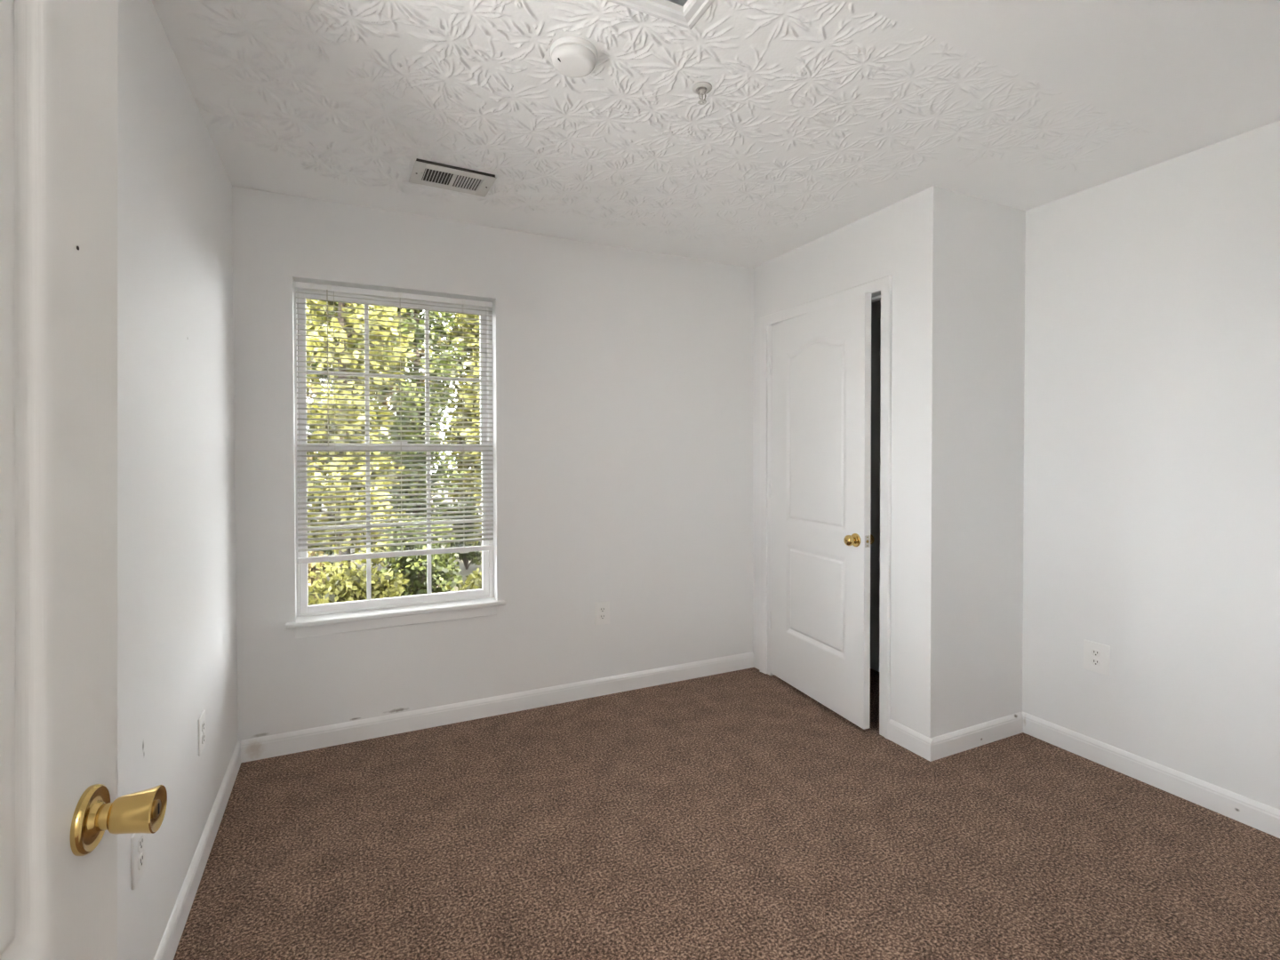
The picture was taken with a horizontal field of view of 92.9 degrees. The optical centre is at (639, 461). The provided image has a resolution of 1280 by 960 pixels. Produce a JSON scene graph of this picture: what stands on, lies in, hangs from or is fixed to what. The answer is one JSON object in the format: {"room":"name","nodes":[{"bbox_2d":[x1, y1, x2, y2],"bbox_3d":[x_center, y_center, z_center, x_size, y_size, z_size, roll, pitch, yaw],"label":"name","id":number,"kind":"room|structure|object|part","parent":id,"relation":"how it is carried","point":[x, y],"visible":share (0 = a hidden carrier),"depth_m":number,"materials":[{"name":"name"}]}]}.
{"room":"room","nodes":[
{"label":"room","id":0,"kind":"room"},
{"bbox_2d":[117,0,238,959],"bbox_3d":[-0.792,0.077,0.514,0.120,2.460,4.510,0,1,-26],"label":"wall","id":1,"kind":"structure","parent":0,"point":[177,646],"depth_m":1.62,"materials":[{"name":"paint"}]},
{"bbox_2d":[130,832,145,889],"bbox_3d":[-1.120,0.874,1.360,0.009,0.116,0.080,0,1,-26],"label":"wall outlet","id":2,"kind":"object","parent":1,"relation":"attached to","point":[137,840],"visible":0.92,"depth_m":1.34,"materials":[{"name":"white plastic"}]},
{"bbox_2d":[137,835,143,852],"bbox_3d":[-1.117,0.855,1.361,0.003,0.027,0.034,0,1,-26],"label":"receptacle","id":3,"kind":"object","parent":2,"relation":"attached to","point":[140,838],"depth_m":1.36,"materials":[{"name":"white plastic"}]},
{"bbox_2d":[137,852,143,870],"bbox_3d":[-1.117,0.894,1.362,0.003,0.027,0.034,0,1,-26],"label":"receptacle","id":4,"kind":"object","parent":2,"relation":"attached to","point":[140,855],"depth_m":1.36,"materials":[{"name":"white plastic"}]},
{"bbox_2d":[153,741,240,959],"bbox_3d":[-1.042,1.252,1.208,0.013,0.092,3.070,0,1,-26],"label":"baseboard","id":5,"kind":"structure","parent":1,"relation":"attached to","point":[169,943],"depth_m":1.85,"materials":[{"name":"paint"}]},
{"bbox_2d":[197,710,205,755],"bbox_3d":[-1.402,0.867,1.948,0.009,0.116,0.080,0,1,-26],"label":"wall outlet","id":6,"kind":"object","parent":1,"relation":"attached to","point":[201,720],"visible":1,"depth_m":1.93,"materials":[{"name":"white plastic"}]},
{"bbox_2d":[201,720,204,731],"bbox_3d":[-1.399,0.847,1.949,0.003,0.027,0.034,0,1,-26],"label":"receptacle","id":7,"kind":"object","parent":6,"relation":"attached to","point":[203,722],"depth_m":1.94,"materials":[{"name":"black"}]},
{"bbox_2d":[201,733,205,743],"bbox_3d":[-1.399,0.886,1.950,0.003,0.027,0.034,0,1,-26],"label":"receptacle","id":8,"kind":"object","parent":6,"relation":"attached to","point":[203,734],"depth_m":1.95,"materials":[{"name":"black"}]},
{"bbox_2d":[232,185,753,743],"bbox_3d":[-0.263,0.036,3.356,3.532,2.460,0.160,0,1,-26],"label":"wall","id":9,"kind":"structure","parent":0,"point":[623,378],"depth_m":3.15,"materials":[{"name":"paint"}]},
{"bbox_2d":[293,281,493,616],"bbox_3d":[-1.170,-0.049,2.965,0.885,1.530,0.076,0,1,-26],"label":"window","id":10,"kind":"structure","parent":9,"relation":"in","point":[303,609],"depth_m":2.92,"materials":[{"name":"white plastic"}]},
{"bbox_3d":[-1.182,-0.420,2.970,0.852,0.742,0.028,0,1,-26],"label":"sash","id":11,"kind":"part","parent":10,"relation":"part of","materials":[{"name":"white plastic"}]},
{"bbox_3d":[-1.167,0.301,2.951,0.852,0.781,0.028,0,1,-26],"label":"sash","id":12,"kind":"part","parent":10,"relation":"part of","materials":[{"name":"white plastic"}]},
{"bbox_2d":[295,281,494,563],"bbox_3d":[-1.137,-0.174,2.894,0.870,1.258,0.034,0,1,-26],"label":"window blind","id":13,"kind":"object","parent":10,"relation":"attached to","point":[312,286],"visible":1,"depth_m":2.87,"materials":[{"name":"white plastic"}]},
{"bbox_3d":[-1.387,-0.172,2.763,0.001,1.204,0.001,0,1,-26],"label":"ladder cord","id":14,"kind":"part","parent":13,"relation":"part of","materials":[{"name":"white fabric"}]},
{"bbox_3d":[-1.137,0.439,2.906,0.870,0.025,0.024,0,1,-26],"label":"rail","id":15,"kind":"part","parent":13,"relation":"part of","materials":[{"name":"white plastic"}]},
{"bbox_3d":[-1.144,-0.175,2.909,0.001,1.204,0.001,0,1,-26],"label":"ladder cord","id":16,"kind":"part","parent":13,"relation":"part of","materials":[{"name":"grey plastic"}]},
{"bbox_3d":[-1.133,-0.174,2.885,0.001,1.204,0.001,0,1,-26],"label":"ladder cord","id":17,"kind":"part","parent":13,"relation":"part of","materials":[{"name":"white fabric"}]},
{"bbox_3d":[-0.884,-0.177,3.034,0.001,1.204,0.001,0,1,-26],"label":"ladder cord","id":18,"kind":"part","parent":13,"relation":"part of","materials":[{"name":"white fabric"}]},
{"bbox_3d":[-0.872,-0.176,3.010,0.001,1.204,0.001,0,1,-26],"label":"ladder cord","id":19,"kind":"part","parent":13,"relation":"part of","materials":[{"name":"white fabric"}]},
{"bbox_2d":[285,597,505,628],"bbox_3d":[-1.129,0.709,2.894,0.961,0.021,0.122,0,1,-26],"label":"window sill","id":20,"kind":"structure","parent":9,"relation":"attached to","point":[486,602],"depth_m":2.85,"materials":[{"name":"white paint"}]},
{"bbox_2d":[295,605,497,638],"bbox_3d":[-1.115,0.746,2.863,0.886,0.051,0.011,0,1,-26],"label":"apron","id":21,"kind":"object","parent":9,"relation":"attached to","point":[467,613],"visible":0.96,"depth_m":2.84,"materials":[{"name":"white paint"}]},
{"bbox_2d":[240,651,753,762],"bbox_3d":[-0.499,1.223,3.163,2.655,0.092,0.013,0,1,-26],"label":"baseboard","id":22,"kind":"structure","parent":9,"relation":"attached to","point":[291,742],"depth_m":3.00,"materials":[{"name":"paint"}]},
{"bbox_2d":[594,600,609,624],"bbox_3d":[-0.204,0.821,3.301,0.088,0.122,0.009,0,1,-26],"label":"wall outlet","id":23,"kind":"object","parent":9,"relation":"attached to","point":[602,609],"visible":1,"depth_m":3.30,"materials":[{"name":"white plastic"}]},
{"bbox_2d":[599,607,605,612],"bbox_3d":[-0.203,0.801,3.299,0.034,0.027,0.003,0,1,-26],"label":"receptacle","id":24,"kind":"object","parent":23,"relation":"attached to","point":[601,609],"depth_m":3.30,"materials":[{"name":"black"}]},
{"bbox_2d":[599,614,605,619],"bbox_3d":[-0.203,0.840,3.299,0.034,0.027,0.003,0,1,-26],"label":"receptacle","id":25,"kind":"object","parent":23,"relation":"attached to","point":[601,616],"depth_m":3.30,"materials":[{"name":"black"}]},
{"bbox_2d":[151,0,1279,268],"bbox_3d":[0.736,-1.206,1.251,3.532,0.120,4.790,0,1,-26],"label":"ceiling","id":26,"kind":"structure","parent":0,"point":[818,117],"depth_m":1.96,"materials":[{"name":"white paint"}]},
{"bbox_2d":[408,158,496,196],"bbox_3d":[-0.764,-1.150,2.476,0.312,0.022,0.200,-1,1,-28],"label":"ceiling vent","id":27,"kind":"object","parent":26,"relation":"in","point":[425,172],"visible":1,"depth_m":2.46,"materials":[{"name":"silver metal"}]},
{"bbox_2d":[550,36,597,77],"bbox_3d":[-0.186,-1.130,1.710,0.132,0.042,0.132,0,1,-26],"label":"smoke detector","id":28,"kind":"object","parent":26,"relation":"attached to","point":[571,56],"visible":1,"depth_m":1.68,"materials":[{"name":"white plastic"}]},
{"bbox_2d":[607,0,714,29],"bbox_3d":[-0.043,-1.147,1.156,0.716,0.044,0.664,0,1,-26],"label":"attic hatch","id":29,"kind":"object","parent":26,"relation":"attached to","point":[688,15],"visible":1,"depth_m":1.52,"materials":[{"name":"white paint"}]},
{"bbox_2d":[692,81,711,104],"bbox_3d":[0.192,-1.130,1.876,0.060,0.048,0.060,0,1,-26],"label":"sprinkler head","id":30,"kind":"object","parent":26,"relation":"attached to","point":[701,88],"visible":1,"depth_m":1.87},
{"bbox_2d":[173,667,1279,959],"bbox_3d":[0.740,1.369,1.288,3.532,0.150,4.790,0,1,-26],"label":"floor","id":31,"kind":"structure","parent":0,"point":[732,815],"depth_m":2.00,"materials":[{"name":"carpet"}]},
{"bbox_2d":[752,185,951,738],"bbox_3d":[1.017,0.036,3.180,0.110,2.460,1.264,0,1,-26],"label":"wall","id":32,"kind":"structure","parent":0,"point":[908,239],"depth_m":2.68,"materials":[{"name":"paint"}]},
{"bbox_2d":[768,292,873,729],"bbox_3d":[0.921,0.229,3.208,0.152,2.035,0.799,0,1,-21],"label":"door","id":33,"kind":"structure","parent":32,"relation":"in","point":[820,362],"depth_m":3.12,"materials":[{"name":"white paint"}]},
{"bbox_3d":[0.995,0.371,2.873,0.052,0.052,0.052,0,1,-21],"label":"knob","id":34,"kind":"part","parent":33,"relation":"part of","materials":[{"name":"gold metal"}]},
{"bbox_3d":[1.061,0.371,2.838,0.025,0.056,0.002,0,1,-21],"label":"latch plate","id":35,"kind":"part","parent":33,"relation":"part of","materials":[{"name":"white metal"}]},
{"bbox_3d":[1.088,0.370,2.908,0.052,0.052,0.052,0,1,-21],"label":"knob","id":36,"kind":"part","parent":33,"relation":"part of","materials":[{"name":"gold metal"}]},
{"bbox_2d":[759,274,892,738],"bbox_3d":[0.981,0.205,3.237,0.127,2.121,0.969,0,1,-26],"label":"door frame","id":37,"kind":"structure","parent":32,"relation":"attached to","point":[881,289],"depth_m":2.83,"materials":[{"name":"white paint"}]},
{"bbox_2d":[888,719,932,761],"bbox_3d":[1.193,1.227,2.691,0.013,0.092,0.227,0,1,-26],"label":"baseboard","id":38,"kind":"structure","parent":32,"relation":"attached to","point":[917,743],"depth_m":2.68,"materials":[{"name":"paint"}]},
{"bbox_2d":[947,191,1025,733],"bbox_3d":[1.547,0.041,2.795,0.513,2.460,0.110,0,1,-26],"label":"wall","id":39,"kind":"structure","parent":0,"point":[988,239],"depth_m":2.74,"materials":[{"name":"paint"}]},
{"bbox_2d":[930,712,1023,760],"bbox_3d":[1.520,1.226,2.729,0.610,0.092,0.013,0,1,-26],"label":"baseboard","id":40,"kind":"structure","parent":39,"relation":"attached to","point":[974,736],"depth_m":2.72,"materials":[{"name":"paint"}]},
{"bbox_2d":[870,120,1279,809],"bbox_3d":[2.285,0.051,1.988,0.120,2.460,4.510,0,1,-26],"label":"wall","id":41,"kind":"structure","parent":0,"point":[1151,516],"depth_m":2.38,"materials":[{"name":"paint"}]},
{"bbox_2d":[1083,640,1110,675],"bbox_3d":[1.936,0.830,2.581,0.009,0.126,0.098,0,1,-26],"label":"wall outlet","id":42,"kind":"object","parent":41,"relation":"attached to","point":[1096,655],"visible":1,"depth_m":2.58,"materials":[{"name":"white plastic"}]},
{"bbox_2d":[1091,648,1100,656],"bbox_3d":[1.933,0.810,2.579,0.003,0.027,0.034,0,1,-26],"label":"receptacle","id":43,"kind":"object","parent":42,"relation":"attached to","point":[1095,652],"depth_m":2.58,"materials":[{"name":"white plastic"}]},
{"bbox_2d":[1091,658,1100,665],"bbox_3d":[1.933,0.850,2.580,0.003,0.027,0.034,0,1,-26],"label":"receptacle","id":44,"kind":"object","parent":42,"relation":"attached to","point":[1094,661],"depth_m":2.58,"materials":[{"name":"white plastic"}]},
{"bbox_2d":[1021,712,1279,838],"bbox_3d":[2.188,1.235,2.056,0.013,0.092,1.806,0,1,-26],"label":"baseboard","id":45,"kind":"structure","parent":41,"relation":"attached to","point":[1253,813],"depth_m":2.37,"materials":[{"name":"paint"}]},
{"bbox_3d":[1.124,0.075,0.462,3.292,2.460,0.120,0,1,-26],"label":"wall","id":46,"kind":"structure","parent":0,"visible":0},
{"bbox_2d":[0,0,167,959],"bbox_3d":[-0.396,0.278,0.215,0.142,2.035,0.798,0,1,-20],"label":"door","id":47,"kind":"structure","parent":46,"relation":"in","point":[62,815],"depth_m":0.50,"materials":[{"name":"white wood"}]},
{"bbox_3d":[-0.466,0.319,0.552,0.047,0.040,0.040,0,1,-20],"label":"knob","id":48,"kind":"part","parent":47,"relation":"part of","materials":[{"name":"gold metal"}]},
{"label":"outside","id":49,"kind":"structure","parent":0,"visible":0},
{"bbox_2d":[308,480,481,603],"bbox_3d":[-10.448,1.720,21.831,80.000,0.300,41.640,0,1,-26],"label":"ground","id":50,"kind":"structure","parent":49,"point":[464,572],"depth_m":10.18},
{"bbox_2d":[305,298,325,470],"bbox_3d":[-6.141,-1.664,10.000,1.871,6.791,1.879,0,1,-3],"label":"tree","id":51,"kind":"object","parent":50,"relation":"on","point":[311,389],"visible":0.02,"depth_m":10.55,"materials":[{"name":"green plant"}]},
{"bbox_2d":[307,551,332,604],"bbox_3d":[-3.668,1.212,6.157,1.066,1.155,0.976,0,1,-26],"label":"shrub","id":52,"kind":"object","parent":50,"relation":"on","point":[310,565],"visible":0.02,"depth_m":6.19,"materials":[{"name":"green plant"}]},
{"bbox_2d":[307,504,338,573],"bbox_3d":[-4.747,1.176,8.834,0.867,1.154,0.737,0,1,-26],"label":"shrub","id":53,"kind":"object","parent":50,"relation":"on","point":[326,552],"visible":0.04,"depth_m":8.78,"materials":[{"name":"green plant"}]},
{"bbox_2d":[305,300,399,535],"bbox_3d":[-6.576,-2.083,13.556,2.101,7.530,2.421,0,1,-1],"label":"tree","id":54,"kind":"object","parent":50,"relation":"on","point":[336,304],"visible":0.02,"depth_m":13.25,"materials":[{"name":"green plant"}]},
{"bbox_2d":[308,559,410,605],"bbox_3d":[-2.533,1.334,5.418,0.924,1.016,0.904,0,1,-26],"label":"shrub","id":55,"kind":"object","parent":50,"relation":"on","point":[339,588],"visible":0.31,"depth_m":5.20,"materials":[{"name":"green plant"}]},
{"bbox_2d":[305,299,419,580],"bbox_3d":[-3.752,-1.295,7.528,1.858,6.117,1.872,0,1,-2],"label":"tree","id":56,"kind":"object","parent":50,"relation":"on","point":[376,549],"visible":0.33,"depth_m":7.39,"materials":[{"name":"green plant"}]},
{"bbox_2d":[362,507,422,568],"bbox_3d":[-3.769,1.188,9.305,0.927,1.117,0.869,0,1,-26],"label":"shrub","id":57,"kind":"object","parent":50,"relation":"on","point":[380,563],"visible":0.09,"depth_m":9.27,"materials":[{"name":"green plant"}]},
{"bbox_2d":[360,310,443,495],"bbox_3d":[-7.183,-2.549,17.794,2.512,8.345,3.005,1,1,37],"label":"tree","id":58,"kind":"object","parent":50,"relation":"on","point":[420,350],"visible":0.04,"depth_m":17.61,"materials":[{"name":"green plant"}]},
{"bbox_2d":[352,306,468,521],"bbox_3d":[-4.057,-1.714,10.957,1.864,6.856,1.970,0,1,2],"label":"tree","id":59,"kind":"object","parent":50,"relation":"on","point":[408,310],"visible":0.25,"depth_m":10.77,"materials":[{"name":"green plant"}]},
{"bbox_2d":[376,514,463,596],"bbox_3d":[-2.473,1.171,6.788,1.121,1.212,0.859,0,1,26],"label":"shrub","id":60,"kind":"object","parent":50,"relation":"on","point":[412,564],"visible":0.64,"depth_m":6.65,"materials":[{"name":"green plant"}]},
{"bbox_3d":[-2.470,1.259,6.804,0.639,1.036,0.408,0,1,21],"label":"stem","id":61,"kind":"part","parent":60,"relation":"part of","materials":[{"name":"plant"}]},
{"bbox_2d":[420,313,481,510],"bbox_3d":[-4.071,-2.140,15.061,2.547,7.595,2.516,0,1,2],"label":"tree","id":62,"kind":"object","parent":50,"relation":"on","point":[469,354],"visible":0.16,"depth_m":14.58,"materials":[{"name":"green plant"}]},
{"bbox_2d":[438,496,481,569],"bbox_3d":[-2.813,1.133,9.686,0.788,1.209,0.852,0,1,-26],"label":"shrub","id":63,"kind":"object","parent":50,"relation":"on","point":[476,555],"visible":0.38,"depth_m":9.64,"materials":[{"name":"green plant"}]},
{"bbox_3d":[-2.785,1.222,9.722,0.417,1.030,0.456,-1,1,-37],"label":"stem","id":64,"kind":"part","parent":63,"relation":"part of","materials":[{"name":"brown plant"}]},
{"bbox_2d":[445,568,481,591],"bbox_3d":[-1.460,1.413,5.942,0.941,0.881,0.926,0,1,-26],"label":"shrub","id":65,"kind":"object","parent":50,"relation":"on","point":[476,583],"visible":0.03,"depth_m":6.04,"materials":[{"name":"green plant"}]},
{"bbox_2d":[452,313,481,545],"bbox_3d":[-1.787,-1.282,8.738,1.738,6.051,1.838,0,1,-22],"label":"tree","id":66,"kind":"object","parent":50,"relation":"on","point":[465,316],"visible":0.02,"depth_m":8.40,"materials":[{"name":"green plant"}]}
]}

